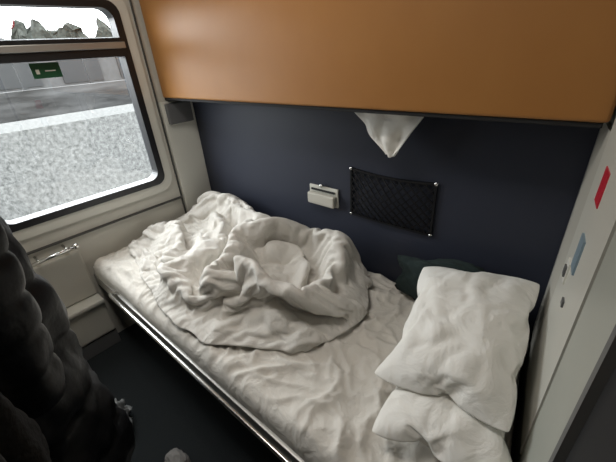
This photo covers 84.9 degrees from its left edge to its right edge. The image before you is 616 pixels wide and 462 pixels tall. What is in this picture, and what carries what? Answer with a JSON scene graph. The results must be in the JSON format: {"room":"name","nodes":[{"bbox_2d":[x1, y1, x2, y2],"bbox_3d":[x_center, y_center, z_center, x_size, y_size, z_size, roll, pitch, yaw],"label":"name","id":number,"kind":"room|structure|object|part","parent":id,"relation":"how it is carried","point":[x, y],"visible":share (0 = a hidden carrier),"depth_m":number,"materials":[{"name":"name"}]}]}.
{"room":"train carriage","nodes":[
{"label":"train carriage","id":0,"kind":"room"},
{"bbox_2d":[19,0,186,332],"bbox_3d":[-1.183,-0.448,1.566,0.080,2.300,1.420,19,36,37],"label":"wall","id":1,"kind":"structure","parent":0,"point":[101,242],"depth_m":1.83,"materials":[{"name":"beige plastic"}]},
{"bbox_2d":[31,243,78,266],"bbox_3d":[-1.222,0.103,1.619,0.089,0.033,0.200,19,36,37],"label":"handle","id":2,"kind":"object","parent":1,"relation":"attached to","point":[74,246],"visible":0.94,"depth_m":1.60,"materials":[{"name":"silver metal"}]},
{"bbox_3d":[-1.142,0.075,1.657,0.028,0.029,0.025,19,36,37],"label":"knob","id":3,"kind":"part","parent":2,"relation":"part of","materials":[{"name":"silver metal"}]},
{"bbox_2d":[33,249,114,346],"bbox_3d":[-1.322,0.441,1.626,0.110,0.500,0.590,19,36,37],"label":"heater cover","id":4,"kind":"object","parent":1,"relation":"attached to","point":[89,317],"visible":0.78,"depth_m":1.75,"materials":[{"name":"beige plastic"}]},
{"bbox_2d":[0,0,164,232],"bbox_3d":[-1.147,-0.530,1.534,0.070,0.890,0.800,19,36,37],"label":"window frame","id":5,"kind":"structure","parent":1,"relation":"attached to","point":[106,7],"depth_m":1.67,"materials":[{"name":"black"}]},
{"bbox_2d":[0,37,122,45],"bbox_3d":[-1.165,-0.781,1.397,0.072,0.017,0.760,19,36,37],"label":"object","id":6,"kind":"structure","parent":5,"relation":"attached to","point":[116,39],"depth_m":1.44,"materials":[{"name":"black rubber"}]},
{"bbox_2d":[0,41,125,53],"bbox_3d":[-1.155,-0.757,1.402,0.074,0.028,0.760,19,36,37],"label":"transom","id":7,"kind":"object","parent":5,"relation":"attached to","point":[34,48],"visible":0.98,"depth_m":1.44,"materials":[{"name":"silver metal"}]},
{"bbox_2d":[0,49,126,63],"bbox_3d":[-1.161,-0.733,1.423,0.072,0.033,0.760,19,36,37],"label":"transom","id":8,"kind":"object","parent":5,"relation":"attached to","point":[104,53],"visible":0.97,"depth_m":1.46,"materials":[{"name":"black rubber"}]},
{"bbox_2d":[12,0,171,241],"bbox_3d":[-1.130,-0.522,1.522,0.014,0.985,0.890,19,36,37],"label":"bezel","id":9,"kind":"object","parent":1,"relation":"attached to","point":[26,233],"visible":0.8,"depth_m":1.73,"materials":[{"name":"grey plastic"}]},
{"bbox_2d":[82,328,120,360],"bbox_3d":[-1.313,0.705,1.779,0.080,0.090,0.590,19,36,37],"label":"baseboard","id":10,"kind":"structure","parent":1,"relation":"attached to","point":[109,339],"depth_m":1.88,"materials":[{"name":"grey plastic"}]},
{"bbox_2d":[27,196,181,254],"bbox_3d":[-1.181,0.029,1.698,0.018,0.007,1.215,19,36,37],"label":"trim","id":11,"kind":"structure","parent":1,"relation":"attached to","point":[179,197],"depth_m":1.77,"materials":[{"name":"grey"}]},
{"bbox_2d":[129,0,186,213],"bbox_3d":[-0.834,-0.857,1.748,0.012,1.800,0.005,19,36,37],"label":"trim","id":12,"kind":"structure","parent":1,"relation":"attached to","point":[131,5],"depth_m":1.82,"materials":[{"name":"grey"}]},
{"bbox_2d":[164,101,193,124],"bbox_3d":[-0.726,-0.670,1.905,0.024,0.110,0.150,19,36,37],"label":"bracket","id":13,"kind":"object","parent":1,"relation":"attached to","point":[177,112],"visible":0.86,"depth_m":1.89,"materials":[{"name":"grey plastic"}]},
{"bbox_2d":[158,100,210,211],"bbox_3d":[-0.725,-0.434,2.059,0.030,0.690,0.193,19,36,37],"label":"trim","id":14,"kind":"structure","parent":1,"relation":"attached to","point":[183,138],"depth_m":2.04,"materials":[{"name":"grey plastic"}]},
{"label":"glass pane","id":15,"kind":"object","parent":1,"relation":"attached to","visible":0},
{"bbox_2d":[0,11,14,29],"bbox_3d":[-1.203,-0.833,1.334,0.004,0.064,0.064,19,36,37],"label":"sticker","id":16,"kind":"object","parent":15,"relation":"attached to","point":[12,27],"visible":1,"depth_m":1.34,"materials":[{"name":"red"}]},
{"bbox_2d":[28,62,62,78],"bbox_3d":[-1.141,-0.701,1.470,0.002,0.060,0.110,19,36,37],"label":"sticker","id":17,"kind":"object","parent":15,"relation":"attached to","point":[48,69],"visible":1,"depth_m":1.47,"materials":[{"name":"green plastic"}]},
{"bbox_2d":[87,323,281,461],"bbox_3d":[-0.211,0.893,1.425,2.430,0.050,1.560,19,36,37],"label":"floor","id":18,"kind":"structure","parent":0,"point":[171,409],"depth_m":1.56,"materials":[{"name":"carpet"}]},
{"bbox_2d":[115,398,132,423],"bbox_3d":[-0.851,0.809,1.473,0.148,0.116,0.167,-16,30,-21],"label":"plastic bag","id":19,"kind":"object","parent":18,"relation":"on","point":[121,404],"visible":0.14,"depth_m":1.49,"materials":[{"name":"grey plastic"}]},
{"bbox_2d":[165,448,190,461],"bbox_3d":[-0.508,0.901,1.310,0.127,0.078,0.086,19,36,37],"label":"cap","id":20,"kind":"object","parent":18,"relation":"on","point":[174,455],"visible":1,"depth_m":1.30,"materials":[{"name":"grey fabric"}]},
{"bbox_2d":[93,246,519,461],"bbox_3d":[-0.157,0.483,1.550,1.985,0.546,0.833,19,36,37],"label":"lower berth","id":21,"kind":"object","parent":18,"relation":"on","point":[323,403],"visible":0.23,"depth_m":1.07,"materials":[{"name":"white fabric"}]},
{"bbox_3d":[-0.362,0.507,1.180,1.546,0.052,0.068,19,36,37],"label":"safety rail","id":22,"kind":"part","parent":21,"relation":"part of","materials":[{"name":"silver metal"}]},
{"bbox_2d":[128,191,372,352],"bbox_3d":[-0.377,0.074,1.543,1.371,0.251,0.733,19,36,37],"label":"duvet","id":23,"kind":"object","parent":21,"relation":"on","point":[224,271],"visible":1,"depth_m":1.35,"materials":[{"name":"white fabric"}]},
{"bbox_2d":[394,255,485,300],"bbox_3d":[0.509,0.188,1.232,0.437,0.193,0.127,19,36,37],"label":"pillow","id":24,"kind":"object","parent":21,"relation":"on","point":[412,267],"visible":0.31,"depth_m":1.27,"materials":[{"name":"green fabric"}]},
{"bbox_2d":[372,376,516,461],"bbox_3d":[0.415,0.406,0.931,0.308,0.121,0.495,13,33,30],"label":"pillow","id":25,"kind":"object","parent":21,"relation":"on","point":[452,434],"visible":0.3,"depth_m":0.79,"materials":[{"name":"white fabric"}]},
{"bbox_2d":[375,266,539,431],"bbox_3d":[0.429,0.282,0.971,0.341,0.193,0.464,15,34,32],"label":"pillow","id":26,"kind":"object","parent":25,"relation":"on","point":[465,337],"visible":1,"depth_m":0.88,"materials":[{"name":"white fabric"}]},
{"bbox_2d":[192,102,599,369],"bbox_3d":[0.137,-0.453,1.393,2.280,2.300,0.080,19,36,37],"label":"wall","id":27,"kind":"structure","parent":0,"point":[507,193],"depth_m":1.24,"materials":[{"name":"blue laminate"}]},
{"bbox_2d":[308,183,338,208],"bbox_3d":[0.065,-0.166,1.550,0.165,0.106,0.038,19,36,37],"label":"cup holder","id":28,"kind":"object","parent":27,"relation":"attached to","point":[321,195],"visible":1,"depth_m":1.53,"materials":[{"name":"grey plastic"}]},
{"bbox_2d":[308,190,335,208],"bbox_3d":[0.063,-0.146,1.557,0.155,0.055,0.027,19,36,37],"label":"tray","id":29,"kind":"object","parent":28,"relation":"on","point":[326,198],"depth_m":1.54,"materials":[{"name":"beige plastic"}]},
{"bbox_2d":[139,0,615,127],"bbox_3d":[-0.051,-0.839,1.154,1.893,0.772,0.162,19,36,37],"label":"bunk","id":30,"kind":"object","parent":27,"relation":"attached to","point":[543,62],"visible":1,"depth_m":0.94,"materials":[{"name":"orange laminate"}]},
{"bbox_2d":[354,112,423,157],"bbox_3d":[0.257,-0.330,1.147,0.280,0.154,0.031,19,36,37],"label":"sheet","id":31,"kind":"object","parent":30,"relation":"attached to","point":[389,132],"visible":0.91,"depth_m":1.13,"materials":[{"name":"white fabric"}]},
{"bbox_2d":[349,166,438,236],"bbox_3d":[0.316,-0.118,1.333,0.374,0.219,0.030,19,36,37],"label":"net","id":32,"kind":"object","parent":27,"relation":"attached to","point":[352,170],"visible":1,"depth_m":1.32,"materials":[{"name":"black fabric"}]},
{"bbox_2d":[510,106,615,461],"bbox_3d":[0.452,0.127,0.272,0.455,2.300,1.420,19,36,37],"label":"wall","id":33,"kind":"structure","parent":0,"point":[515,454],"depth_m":1.04,"materials":[{"name":"grey"}]},
{"bbox_2d":[519,118,615,461],"bbox_3d":[0.536,-0.256,0.517,0.010,1.670,0.688,14,33,30],"label":"panel","id":34,"kind":"object","parent":33,"relation":"attached to","point":[567,342],"visible":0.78,"depth_m":0.64,"materials":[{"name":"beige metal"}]},
{"bbox_2d":[560,233,585,307],"bbox_3d":[0.579,0.075,0.742,0.008,0.160,0.107,14,33,30],"label":"light switch panel","id":35,"kind":"object","parent":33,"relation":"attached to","point":[573,265],"visible":1,"depth_m":0.72,"materials":[{"name":"blue"}]},
{"bbox_3d":[0.602,0.093,0.784,0.004,0.055,0.036,14,33,30],"label":"button plate","id":36,"kind":"part","parent":35,"relation":"part of","materials":[{"name":"white plastic"}]},
{"bbox_2d":[548,324,615,461],"bbox_3d":[0.346,-0.084,0.277,0.018,1.620,0.015,19,36,37],"label":"door","id":37,"kind":"structure","parent":33,"relation":"in","point":[605,365],"depth_m":0.44,"materials":[{"name":"grey plastic"}]},
{"bbox_2d":[565,367,615,461],"bbox_3d":[0.311,-0.027,0.229,0.023,1.570,0.138,19,36,37],"label":"door leaf","id":38,"kind":"structure","parent":33,"relation":"in","point":[596,442],"depth_m":0.40,"materials":[{"name":"grey"}]},
{"bbox_2d":[594,166,610,208],"bbox_3d":[0.565,-0.084,0.648,0.002,0.070,0.051,14,33,30],"label":"sticker","id":39,"kind":"object","parent":33,"relation":"attached to","point":[606,175],"visible":1,"depth_m":0.64,"materials":[{"name":"red"}]},
{"bbox_3d":[-0.777,0.158,0.385,2.430,2.300,0.060,19,36,37],"label":"wall","id":40,"kind":"structure","parent":0,"visible":0},
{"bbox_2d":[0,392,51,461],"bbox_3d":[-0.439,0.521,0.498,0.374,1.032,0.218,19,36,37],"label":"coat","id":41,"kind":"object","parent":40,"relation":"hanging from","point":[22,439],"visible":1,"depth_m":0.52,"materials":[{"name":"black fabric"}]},
{"bbox_2d":[0,216,134,461],"bbox_3d":[-0.777,0.119,0.708,0.515,1.478,0.369,19,36,37],"label":"puffer jacket","id":42,"kind":"object","parent":40,"relation":"attached to","point":[45,374],"visible":0.94,"depth_m":0.75,"materials":[{"name":"black fabric"}]},
{"label":"outside","id":43,"kind":"structure","parent":0,"visible":0},
{"bbox_3d":[-16.945,-10.918,27.578,59.400,0.050,100.000,19,36,37],"label":"ground","id":44,"kind":"structure","parent":43,"visible":0},
{"bbox_2d":[12,59,94,89],"bbox_3d":[-2.889,-5.297,12.232,0.100,2.750,30.000,19,36,37],"label":"pillars","id":45,"kind":"structure","parent":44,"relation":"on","point":[16,67],"depth_m":8.07,"materials":[{"name":"grey"}]},
{"bbox_3d":[-6.765,-2.934,8.384,0.100,2.750,0.100,19,36,37],"label":"post","id":46,"kind":"part","parent":45,"relation":"part of","materials":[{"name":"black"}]},
{"bbox_3d":[-5.788,-3.530,9.354,0.100,2.750,0.100,19,36,37],"label":"post","id":47,"kind":"part","parent":45,"relation":"part of","materials":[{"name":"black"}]},
{"bbox_2d":[0,17,112,39],"bbox_3d":[-12.283,-18.279,34.787,9.245,6.519,74.065,19,36,37],"label":"tree line","id":48,"kind":"object","parent":44,"relation":"on","point":[36,30],"visible":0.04,"depth_m":26.33,"materials":[{"name":"grey stone"}]},
{"bbox_2d":[0,57,124,92],"bbox_3d":[-7.099,-9.430,20.120,8.000,3.100,30.000,19,36,37],"label":"facade","id":49,"kind":"object","parent":44,"relation":"on","point":[109,66],"visible":0.02,"depth_m":13.32,"materials":[{"name":"grey concrete"}]},
{"bbox_2d":[0,62,43,89],"bbox_3d":[-10.033,-5.406,11.473,0.050,1.000,1.400,19,36,37],"label":"wall panel","id":50,"kind":"object","parent":49,"relation":"attached to","point":[9,79],"visible":0.56,"depth_m":11.53,"materials":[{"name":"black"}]},
{"bbox_2d":[5,37,112,39],"bbox_3d":[-7.206,-10.857,19.351,8.600,0.150,30.600,19,36,37],"label":"roof edge","id":51,"kind":"object","parent":49,"relation":"on","point":[88,37],"visible":0.02,"depth_m":11.90,"materials":[{"name":"white"}]},
{"bbox_2d":[57,58,103,82],"bbox_3d":[-8.665,-6.240,12.831,0.050,1.000,1.400,19,36,37],"label":"wall panel","id":52,"kind":"object","parent":49,"relation":"attached to","point":[73,71],"visible":0.57,"depth_m":12.79,"materials":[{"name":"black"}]},
{"bbox_2d":[115,57,124,77],"bbox_3d":[-7.297,-7.074,14.189,0.050,1.000,1.400,19,36,37],"label":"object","id":53,"kind":"object","parent":49,"relation":"attached to","point":[117,58],"visible":0.21,"depth_m":13.81,"materials":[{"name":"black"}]},
{"bbox_2d":[0,80,132,123],"bbox_3d":[-1.221,-3.159,8.771,0.200,2.050,34.000,19,36,37],"label":"concrete parapet","id":54,"kind":"object","parent":44,"relation":"on","point":[22,105],"visible":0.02,"depth_m":5.51,"materials":[{"name":"grey concrete"}]},
{"bbox_2d":[0,104,151,219],"bbox_3d":[-1.128,-1.167,5.260,0.800,1.860,28.000,19,36,37],"label":"platform","id":55,"kind":"structure","parent":44,"relation":"on","point":[48,162],"depth_m":3.30,"materials":[{"name":"grey concrete"}]}
]}

